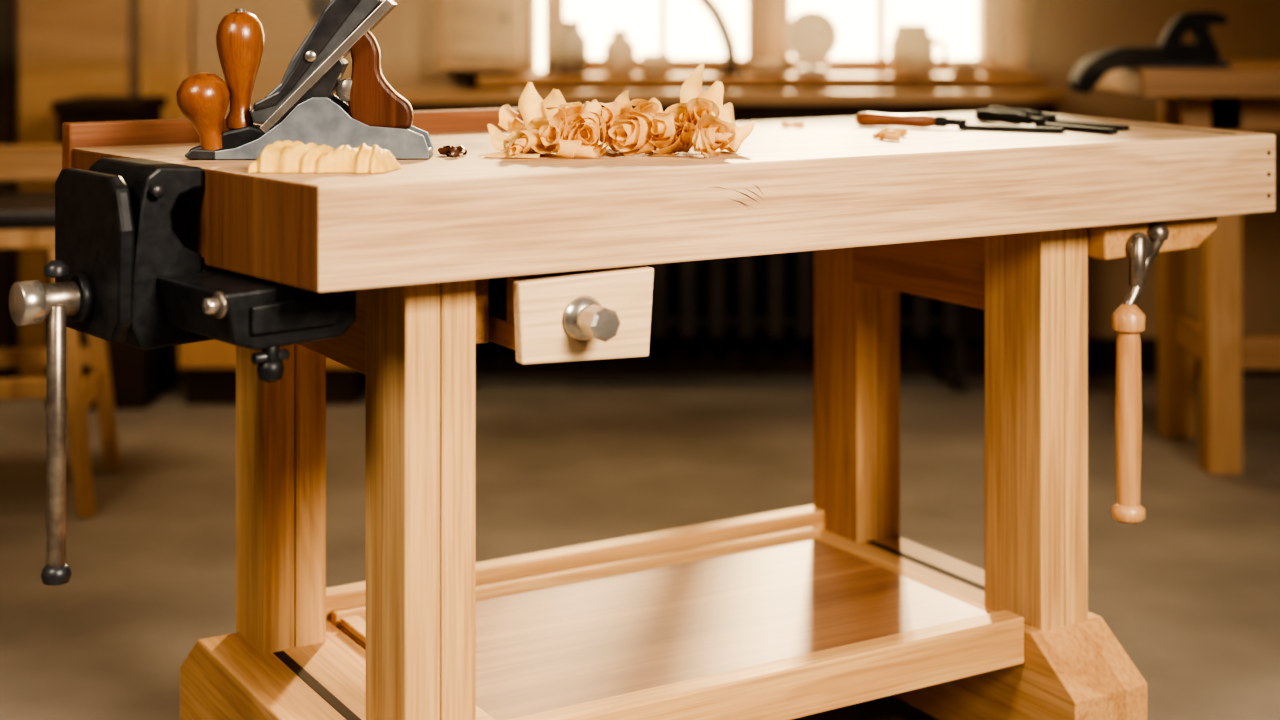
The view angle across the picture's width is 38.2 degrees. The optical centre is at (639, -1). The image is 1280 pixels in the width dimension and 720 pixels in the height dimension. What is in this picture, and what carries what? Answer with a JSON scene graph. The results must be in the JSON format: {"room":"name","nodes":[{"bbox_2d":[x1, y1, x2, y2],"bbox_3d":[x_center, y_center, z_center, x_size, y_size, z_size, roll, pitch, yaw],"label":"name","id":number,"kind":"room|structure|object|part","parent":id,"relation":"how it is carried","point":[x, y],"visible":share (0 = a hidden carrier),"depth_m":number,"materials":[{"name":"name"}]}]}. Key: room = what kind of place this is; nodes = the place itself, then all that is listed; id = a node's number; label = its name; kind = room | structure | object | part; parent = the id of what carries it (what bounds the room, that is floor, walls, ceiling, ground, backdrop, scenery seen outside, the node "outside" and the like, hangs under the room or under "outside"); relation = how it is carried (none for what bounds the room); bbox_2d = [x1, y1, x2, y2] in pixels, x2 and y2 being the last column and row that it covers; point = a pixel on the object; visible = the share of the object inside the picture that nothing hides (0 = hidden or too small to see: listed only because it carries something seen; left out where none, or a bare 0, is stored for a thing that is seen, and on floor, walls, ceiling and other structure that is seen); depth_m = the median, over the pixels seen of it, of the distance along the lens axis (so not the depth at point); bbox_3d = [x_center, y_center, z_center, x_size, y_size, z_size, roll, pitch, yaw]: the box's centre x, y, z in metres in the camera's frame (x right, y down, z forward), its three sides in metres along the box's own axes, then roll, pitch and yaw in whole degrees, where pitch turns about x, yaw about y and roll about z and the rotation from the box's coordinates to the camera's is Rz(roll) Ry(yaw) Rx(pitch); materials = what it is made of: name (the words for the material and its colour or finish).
{"room":"woodworking shop","nodes":[
{"label":"woodworking shop","id":0,"kind":"room"},
{"bbox_2d":[0,375,1279,719],"bbox_3d":[0.000,1.100,1.700,6.000,0.100,7.400,0,0,0],"label":"floor","id":1,"kind":"structure","parent":0,"point":[1190,591],"depth_m":3.82,"materials":[{"name":"concrete"}]},
{"bbox_2d":[0,144,120,517],"bbox_3d":[-1.380,0.685,3.917,0.491,0.730,0.412,0,0,-8],"label":"bar stool","id":2,"kind":"object","parent":1,"relation":"on","point":[27,219],"visible":0.53,"depth_m":3.81,"materials":[{"name":"brown wood"}]},
{"bbox_3d":[-1.380,0.485,3.917,0.400,0.040,0.360,0,0,-8],"label":"seat frame","id":3,"kind":"part","parent":2,"relation":"part of","materials":[{"name":"brown wood"}]},
{"bbox_2d":[0,192,54,228],"bbox_3d":[-1.380,0.445,3.917,0.420,0.040,0.380,0,0,-8],"label":"seat cushion","id":4,"kind":"object","parent":2,"relation":"on","point":[18,210],"depth_m":3.76,"materials":[{"name":"black leather"}]},
{"bbox_3d":[-1.402,0.360,4.073,0.400,0.080,0.025,0,0,-8],"label":"rail","id":5,"kind":"part","parent":2,"relation":"part of","materials":[{"name":"brown wood"}]},
{"bbox_3d":[-1.160,0.770,3.780,0.118,0.560,0.052,0,0,21],"label":"leg","id":6,"kind":"part","parent":2,"relation":"part of","materials":[{"name":"brown wood"}]},
{"bbox_3d":[-1.206,0.770,4.110,0.118,0.560,0.052,0,0,-37],"label":"leg","id":7,"kind":"part","parent":2,"relation":"part of","materials":[{"name":"brown wood"}]},
{"bbox_2d":[0,0,190,377],"bbox_3d":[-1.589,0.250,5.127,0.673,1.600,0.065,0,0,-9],"label":"cabinet","id":8,"kind":"object","parent":1,"relation":"on","point":[67,49],"visible":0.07,"depth_m":5.12,"materials":[{"name":"brown wood"}]},
{"bbox_2d":[47,96,171,408],"bbox_3d":[-1.395,0.655,4.880,0.250,0.790,0.280,0,0,0],"label":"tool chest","id":9,"kind":"object","parent":1,"relation":"on","point":[139,377],"visible":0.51,"depth_m":4.74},
{"bbox_3d":[-1.395,0.275,4.875,0.230,0.030,0.270,0,0,0],"label":"chest lid","id":10,"kind":"part","parent":9,"relation":"part of","materials":[{"name":"black"}]},
{"bbox_2d":[176,339,364,403],"bbox_3d":[-0.960,0.725,4.925,0.520,0.650,0.330,0,0,0],"label":"base cabinet","id":11,"kind":"object","parent":1,"relation":"on","point":[209,366],"visible":0.2,"depth_m":4.80,"materials":[{"name":"brown wood"}]},
{"bbox_3d":[-1.077,0.700,4.772,0.225,0.500,0.015,0,0,0],"label":"cabinet door","id":12,"kind":"part","parent":11,"relation":"part of","materials":[{"name":"brown wood"}]},
{"bbox_3d":[-0.843,0.700,4.772,0.225,0.500,0.015,0,0,0],"label":"cabinet door","id":13,"kind":"part","parent":11,"relation":"part of","materials":[{"name":"brown wood"}]},
{"bbox_2d":[62,105,1275,719],"bbox_3d":[0.110,0.604,2.504,1.593,0.892,0.738,0,0,-31],"label":"workbench","id":14,"kind":"object","parent":1,"relation":"on","point":[788,614],"visible":0.98,"depth_m":2.39,"materials":[{"name":"brown wood"}]},
{"bbox_2d":[9,158,355,585],"bbox_3d":[-0.521,0.414,2.050,0.285,0.459,0.338,0,0,-40],"label":"bench vise","id":15,"kind":"object","parent":14,"relation":"attached to","point":[120,269],"visible":0.98,"depth_m":2.03,"materials":[{"name":"black metal"}]},
{"bbox_3d":[-0.612,0.284,2.074,0.018,0.182,0.185,0,0,-40],"label":"jaw plate","id":16,"kind":"part","parent":15,"relation":"part of","materials":[{"name":"black metal"}]},
{"bbox_2d":[213,291,227,318],"bbox_3d":[-0.437,0.317,1.923,0.006,0.028,0.028,0,0,-40],"label":"washer","id":17,"kind":"object","parent":15,"relation":"in","point":[220,298],"depth_m":1.92,"materials":[{"name":"metal"}]},
{"bbox_3d":[-0.495,0.572,2.439,0.042,0.546,0.115,0,0,-31],"label":"leg","id":18,"kind":"part","parent":14,"relation":"part of","materials":[{"name":"brown wood"}]},
{"bbox_2d":[176,0,433,159],"bbox_3d":[-0.398,0.085,2.204,0.298,0.206,0.090,0,0,-2],"label":"plane","id":19,"kind":"object","parent":14,"relation":"on","point":[304,107],"visible":0.94,"depth_m":2.19,"materials":[{"name":"steel"},{"name":"wood"}]},
{"bbox_3d":[-0.513,0.132,2.188,0.062,0.094,0.062,-10,8,-2],"label":"knob","id":20,"kind":"part","parent":19,"relation":"part of","materials":[{"name":"brown wood"}]},
{"bbox_3d":[-0.479,0.084,2.218,0.057,0.142,0.057,0,0,-2],"label":"knob","id":21,"kind":"part","parent":19,"relation":"part of","materials":[{"name":"brown wood"}]},
{"bbox_2d":[247,140,402,172],"bbox_3d":[-0.348,0.172,2.045,0.164,0.033,0.070,0,0,0],"label":"wood shavings","id":22,"kind":"object","parent":14,"relation":"on","point":[287,156],"visible":1,"depth_m":2.02},
{"bbox_3d":[-0.357,0.383,2.262,0.055,0.105,0.330,0,0,-31],"label":"trestle rail","id":23,"kind":"part","parent":14,"relation":"part of","materials":[{"name":"brown wood"}]},
{"bbox_3d":[-0.265,0.572,2.058,0.042,0.546,0.115,0,0,-31],"label":"leg","id":24,"kind":"part","parent":14,"relation":"part of","materials":[{"name":"brown wood"}]},
{"bbox_2d":[438,145,466,156],"bbox_3d":[-0.227,0.181,2.227,0.036,0.014,0.043,0,0,0],"label":"chips","id":25,"kind":"object","parent":14,"relation":"on","point":[453,151],"visible":1,"depth_m":2.23,"materials":[{"name":"brown wood"}]},
{"bbox_3d":[-0.089,0.848,2.733,0.875,0.075,0.038,0,0,-31],"label":"shelf rail","id":26,"kind":"part","parent":14,"relation":"part of","materials":[{"name":"brown wood"}]},
{"bbox_3d":[-0.061,0.352,2.050,0.172,0.100,0.018,0,0,-31],"label":"drawer","id":27,"kind":"part","parent":14,"relation":"part of","materials":[{"name":"beige wood"}]},
{"bbox_2d":[478,64,754,157],"bbox_3d":[-0.025,0.133,2.279,0.337,0.109,0.194,0,0,0],"label":"wood shavings","id":28,"kind":"object","parent":14,"relation":"on","point":[700,121],"visible":1,"depth_m":2.23},
{"bbox_3d":[0.046,0.851,2.487,0.783,0.029,0.433,0,0,-31],"label":"shelf panel","id":29,"kind":"part","parent":14,"relation":"part of","materials":[{"name":"brown wood"}]},
{"bbox_3d":[0.167,0.854,2.282,0.783,0.063,0.038,0,0,-31],"label":"shelf rail","id":30,"kind":"part","parent":14,"relation":"part of","materials":[{"name":"brown wood"}]},
{"bbox_2d":[781,121,907,140],"bbox_3d":[0.302,0.179,2.614,0.068,0.018,0.298,0,0,-26],"label":"wood shavings","id":31,"kind":"object","parent":14,"relation":"on","point":[886,133],"visible":1,"depth_m":2.50},
{"bbox_3d":[0.325,0.572,2.924,0.042,0.546,0.115,0,0,-31],"label":"leg","id":32,"kind":"part","parent":14,"relation":"part of","materials":[{"name":"brown wood"}]},
{"bbox_3d":[0.435,0.380,2.730,0.055,0.110,0.330,0,0,-31],"label":"trestle rail","id":33,"kind":"part","parent":14,"relation":"part of","materials":[{"name":"brown wood"}]},
{"bbox_2d":[855,112,1064,132],"bbox_3d":[0.463,0.178,2.695,0.313,0.021,0.021,0,0,29],"label":"chisel","id":34,"kind":"object","parent":14,"relation":"on","point":[862,118],"visible":1,"depth_m":2.71,"materials":[{"name":"brown wood"}]},
{"bbox_3d":[0.380,0.178,2.740,0.125,0.021,0.021,0,0,29],"label":"handle","id":35,"kind":"part","parent":34,"relation":"part of","materials":[{"name":"brown wood"}]},
{"bbox_3d":[0.533,0.185,2.657,0.153,0.006,0.017,0,0,29],"label":"blade","id":36,"kind":"part","parent":34,"relation":"part of","materials":[{"name":"silver metal"}]},
{"bbox_3d":[0.524,0.572,2.524,0.042,0.546,0.115,0,0,-31],"label":"leg","id":37,"kind":"part","parent":14,"relation":"part of","materials":[{"name":"brown wood"}]},
{"bbox_2d":[975,109,1117,133],"bbox_3d":[0.595,0.178,2.735,0.020,0.020,0.304,0,0,-27],"label":"chisel","id":38,"kind":"object","parent":14,"relation":"on","point":[983,115],"visible":1,"depth_m":2.76,"materials":[{"name":"black metal"}]},
{"bbox_3d":[0.550,0.178,2.821,0.020,0.020,0.110,0,0,-27],"label":"handle","id":39,"kind":"part","parent":38,"relation":"part of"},
{"bbox_3d":[0.628,0.185,2.671,0.017,0.006,0.159,0,0,-27],"label":"blade","id":40,"kind":"part","parent":38,"relation":"part of","materials":[{"name":"silver metal"}]},
{"bbox_2d":[987,106,1128,129],"bbox_3d":[0.627,0.178,2.805,0.020,0.020,0.306,0,0,-28],"label":"chisel","id":41,"kind":"object","parent":14,"relation":"on","point":[1050,118],"visible":0.62,"depth_m":2.79,"materials":[{"name":"black metal"}]},
{"bbox_3d":[0.581,0.178,2.892,0.020,0.020,0.110,0,0,-28],"label":"handle","id":42,"kind":"part","parent":41,"relation":"part of","materials":[{"name":"beige wood"}]},
{"bbox_3d":[0.662,0.185,2.741,0.017,0.006,0.162,0,0,-28],"label":"blade","id":43,"kind":"part","parent":41,"relation":"part of","materials":[{"name":"silver metal"}]},
{"bbox_3d":[0.656,0.553,2.483,0.044,0.290,0.044,0,0,-31],"label":"wooden handle","id":44,"kind":"part","parent":14,"relation":"part of","materials":[{"name":"brown wood"}]},
{"bbox_3d":[0.706,0.317,2.525,0.032,0.027,0.032,0,0,-31],"label":"screw knob","id":45,"kind":"part","parent":14,"relation":"part of","materials":[{"name":"metal"}]},
{"bbox_2d":[395,90,1065,340],"bbox_3d":[0.220,0.646,5.015,1.800,0.808,0.310,0,0,0],"label":"radiator","id":46,"kind":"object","parent":1,"relation":"on","point":[748,105],"depth_m":4.88,"materials":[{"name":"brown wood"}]},
{"bbox_2d":[621,251,964,391],"bbox_3d":[0.170,0.730,4.980,1.400,0.640,0.100,0,0,0],"label":"radiator","id":47,"kind":"object","parent":1,"relation":"on","point":[948,321],"visible":0.22,"depth_m":4.93,"materials":[{"name":"metal"}]},
{"bbox_2d":[1078,60,1279,475],"bbox_3d":[1.587,0.599,4.250,1.025,0.902,0.600,0,0,0],"label":"workbench","id":48,"kind":"object","parent":1,"relation":"on","point":[1244,95],"visible":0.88,"depth_m":4.08,"materials":[{"name":"brown wood"}]},
{"bbox_2d":[1068,11,1229,93],"bbox_3d":[1.123,0.115,4.080,0.336,0.179,0.110,0,0,0],"label":"plane","id":49,"kind":"object","parent":48,"relation":"on","point":[1169,51],"visible":1,"depth_m":4.03,"materials":[{"name":"metal"}]},
{"bbox_3d":[1.292,0.629,4.457,0.075,0.842,0.075,0,0,0],"label":"leg","id":50,"kind":"part","parent":48,"relation":"part of","materials":[{"name":"brown wood"}]},
{"bbox_3d":[1.292,0.629,4.117,0.075,0.842,0.075,0,0,0],"label":"leg","id":51,"kind":"part","parent":48,"relation":"part of","materials":[{"name":"brown wood"}]},
{"bbox_2d":[14,0,1279,337],"bbox_3d":[0.000,-0.450,5.300,5.800,3.000,0.200,0,0,0],"label":"wall","id":52,"kind":"structure","parent":0,"point":[1062,33],"depth_m":5.20,"materials":[{"name":"paint"}]},
{"bbox_2d":[309,0,329,17],"bbox_3d":[-0.902,-0.206,5.180,0.138,0.512,0.024,0,0,0],"label":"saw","id":53,"kind":"object","parent":52,"relation":"hanging from","point":[317,7],"visible":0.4,"depth_m":5.18,"materials":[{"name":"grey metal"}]},
{"bbox_2d":[437,0,521,69],"bbox_3d":[-0.441,-0.230,5.093,0.220,0.840,0.215,0,0,0],"label":"upper cabinet","id":54,"kind":"object","parent":52,"relation":"attached to","point":[471,34],"visible":1,"depth_m":5.00,"materials":[{"name":"brown wood"}]},
{"bbox_3d":[-0.432,-0.230,5.010,0.173,0.760,0.020,0,0,0],"label":"door panel","id":55,"kind":"part","parent":54,"relation":"part of","materials":[{"name":"brown wood"}]},
{"bbox_3d":[-0.365,0.050,4.992,0.020,0.020,0.015,0,0,0],"label":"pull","id":56,"kind":"part","parent":54,"relation":"part of","materials":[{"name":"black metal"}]},
{"bbox_2d":[511,0,532,72],"bbox_3d":[-0.330,-0.703,5.188,0.060,1.815,0.025,0,0,0],"label":"trim","id":57,"kind":"structure","parent":52,"relation":"attached to","point":[527,5],"depth_m":5.17,"materials":[{"name":"brown wood"}]},
{"bbox_2d":[544,0,564,72],"bbox_3d":[-0.242,-0.672,5.265,0.055,1.755,0.090,0,0,0],"label":"frame","id":58,"kind":"object","parent":52,"relation":"attached to","point":[554,10],"visible":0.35,"depth_m":5.22,"materials":[{"name":"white wood"}]},
{"bbox_2d":[14,338,1279,374],"bbox_3d":[0.000,1.000,5.190,5.800,0.100,0.020,0,0,0],"label":"baseboard","id":59,"kind":"structure","parent":52,"relation":"attached to","point":[665,357],"depth_m":5.18,"materials":[{"name":"brown wood"}]},
{"bbox_2d":[544,58,752,72],"bbox_3d":[0.045,0.185,5.265,0.630,0.040,0.090,0,0,0],"label":"frame","id":60,"kind":"object","parent":52,"relation":"attached to","point":[595,65],"visible":0.38,"depth_m":5.22,"materials":[{"name":"brown wood"}]},
{"bbox_2d":[659,0,665,52],"bbox_3d":[0.065,-0.662,5.265,0.020,1.655,0.050,0,0,0],"label":"muntin","id":61,"kind":"object","parent":52,"relation":"attached to","point":[662,3],"visible":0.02,"depth_m":5.24,"materials":[{"name":"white wood"}]},
{"bbox_2d":[746,0,758,72],"bbox_3d":[0.333,-0.672,5.265,0.055,1.755,0.090,0,0,0],"label":"frame","id":62,"kind":"object","parent":52,"relation":"attached to","point":[752,6],"visible":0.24,"depth_m":5.22,"materials":[{"name":"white wood"}]},
{"bbox_2d":[477,73,1046,86],"bbox_3d":[0.330,0.220,5.110,1.540,0.030,0.220,0,0,0],"label":"windowsill","id":63,"kind":"structure","parent":52,"relation":"attached to","point":[486,79],"depth_m":5.00,"materials":[{"name":"brown wood"}]},
{"bbox_2d":[556,20,587,74],"bbox_3d":[-0.187,0.130,5.080,0.090,0.150,0.090,0,0,0],"label":"jar","id":64,"kind":"object","parent":63,"relation":"on","point":[571,43],"visible":1,"depth_m":5.05,"materials":[{"name":"glass"}]},
{"bbox_2d":[604,29,635,74],"bbox_3d":[-0.055,0.142,5.080,0.090,0.125,0.090,0,0,0],"label":"jar","id":65,"kind":"object","parent":63,"relation":"on","point":[619,50],"visible":1,"depth_m":5.05,"materials":[{"name":"glass"}]},
{"bbox_2d":[641,53,670,74],"bbox_3d":[0.044,0.175,5.080,0.080,0.060,0.060,0,0,0],"label":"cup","id":66,"kind":"object","parent":63,"relation":"on","point":[651,63],"visible":1,"depth_m":5.05,"materials":[{"name":"paper"}]},
{"bbox_2d":[698,0,745,74],"bbox_3d":[0.215,-0.020,5.080,0.154,0.450,0.100,0,0,0],"label":"desk lamp","id":67,"kind":"object","parent":63,"relation":"on","point":[711,7],"visible":1,"depth_m":5.07,"materials":[{"name":"white metal"}]},
{"bbox_2d":[753,59,782,74],"bbox_3d":[0.351,0.183,5.080,0.080,0.044,0.044,0,0,0],"label":"block","id":68,"kind":"object","parent":63,"relation":"on","point":[760,66],"visible":1,"depth_m":5.06,"materials":[{"name":"wood"}]},
{"bbox_2d":[785,10,838,74],"bbox_3d":[0.472,0.116,5.080,0.148,0.179,0.060,0,0,0],"label":"desk clock","id":69,"kind":"object","parent":63,"relation":"on","point":[811,36],"visible":1,"depth_m":5.07,"materials":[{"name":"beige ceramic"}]},
{"bbox_3d":[0.472,0.170,5.080,0.020,0.030,0.020,0,0,0],"label":"stem","id":70,"kind":"part","parent":69,"relation":"part of","materials":[{"name":"beige ceramic"}]},
{"bbox_2d":[889,23,948,74],"bbox_3d":[0.755,0.135,5.074,0.145,0.140,0.124,0,0,36],"label":"jug","id":71,"kind":"object","parent":63,"relation":"on","point":[911,46],"visible":1,"depth_m":5.03,"materials":[{"name":"ceramic"}]},
{"bbox_3d":[0.821,0.140,5.080,0.054,0.085,0.016,0,0,0],"label":"handle","id":72,"kind":"part","parent":71,"relation":"part of","materials":[{"name":"ceramic"}]},
{"bbox_2d":[951,58,979,74],"bbox_3d":[0.889,0.182,5.060,0.070,0.045,0.060,0,0,0],"label":"block","id":73,"kind":"object","parent":63,"relation":"on","point":[963,66],"visible":1,"depth_m":5.03,"materials":[{"name":"brown wood"}]},
{"bbox_2d":[984,60,1015,74],"bbox_3d":[0.989,0.185,5.080,0.080,0.040,0.040,0,0,0],"label":"block","id":74,"kind":"object","parent":63,"relation":"on","point":[991,67],"visible":1,"depth_m":5.06,"materials":[{"name":"brown wood"}]},
{"bbox_2d":[759,0,780,58],"bbox_3d":[0.365,-0.672,5.205,0.060,1.755,0.030,0,0,0],"label":"trim","id":75,"kind":"structure","parent":52,"relation":"attached to","point":[769,10],"depth_m":5.19,"materials":[{"name":"brown wood"}]},
{"bbox_2d":[781,0,790,72],"bbox_3d":[0.398,-0.672,5.265,0.055,1.755,0.090,0,0,0],"label":"frame","id":76,"kind":"object","parent":52,"relation":"attached to","point":[785,4],"visible":0.41,"depth_m":5.22,"materials":[{"name":"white wood"}]},
{"bbox_2d":[876,0,884,57],"bbox_3d":[0.685,-0.662,5.265,0.020,1.655,0.050,0,0,0],"label":"muntin","id":77,"kind":"object","parent":52,"relation":"attached to","point":[880,4],"visible":1,"depth_m":5.24,"materials":[{"name":"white wood"}]},
{"bbox_2d":[783,58,984,72],"bbox_3d":[0.695,0.185,5.265,0.650,0.040,0.090,0,0,0],"label":"frame","id":78,"kind":"object","parent":52,"relation":"attached to","point":[835,65],"visible":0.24,"depth_m":5.22,"materials":[{"name":"brown wood"}]},
{"bbox_2d":[976,0,1000,72],"bbox_3d":[0.993,-0.672,5.265,0.055,1.755,0.090,0,0,0],"label":"frame","id":79,"kind":"object","parent":52,"relation":"attached to","point":[988,12],"visible":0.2,"depth_m":5.22,"materials":[{"name":"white wood"}]},
{"bbox_2d":[1007,0,1028,72],"bbox_3d":[1.060,-0.703,5.188,0.060,1.815,0.025,0,0,0],"label":"trim","id":80,"kind":"structure","parent":52,"relation":"attached to","point":[1017,10],"depth_m":5.17,"materials":[{"name":"brown wood"}]}
]}

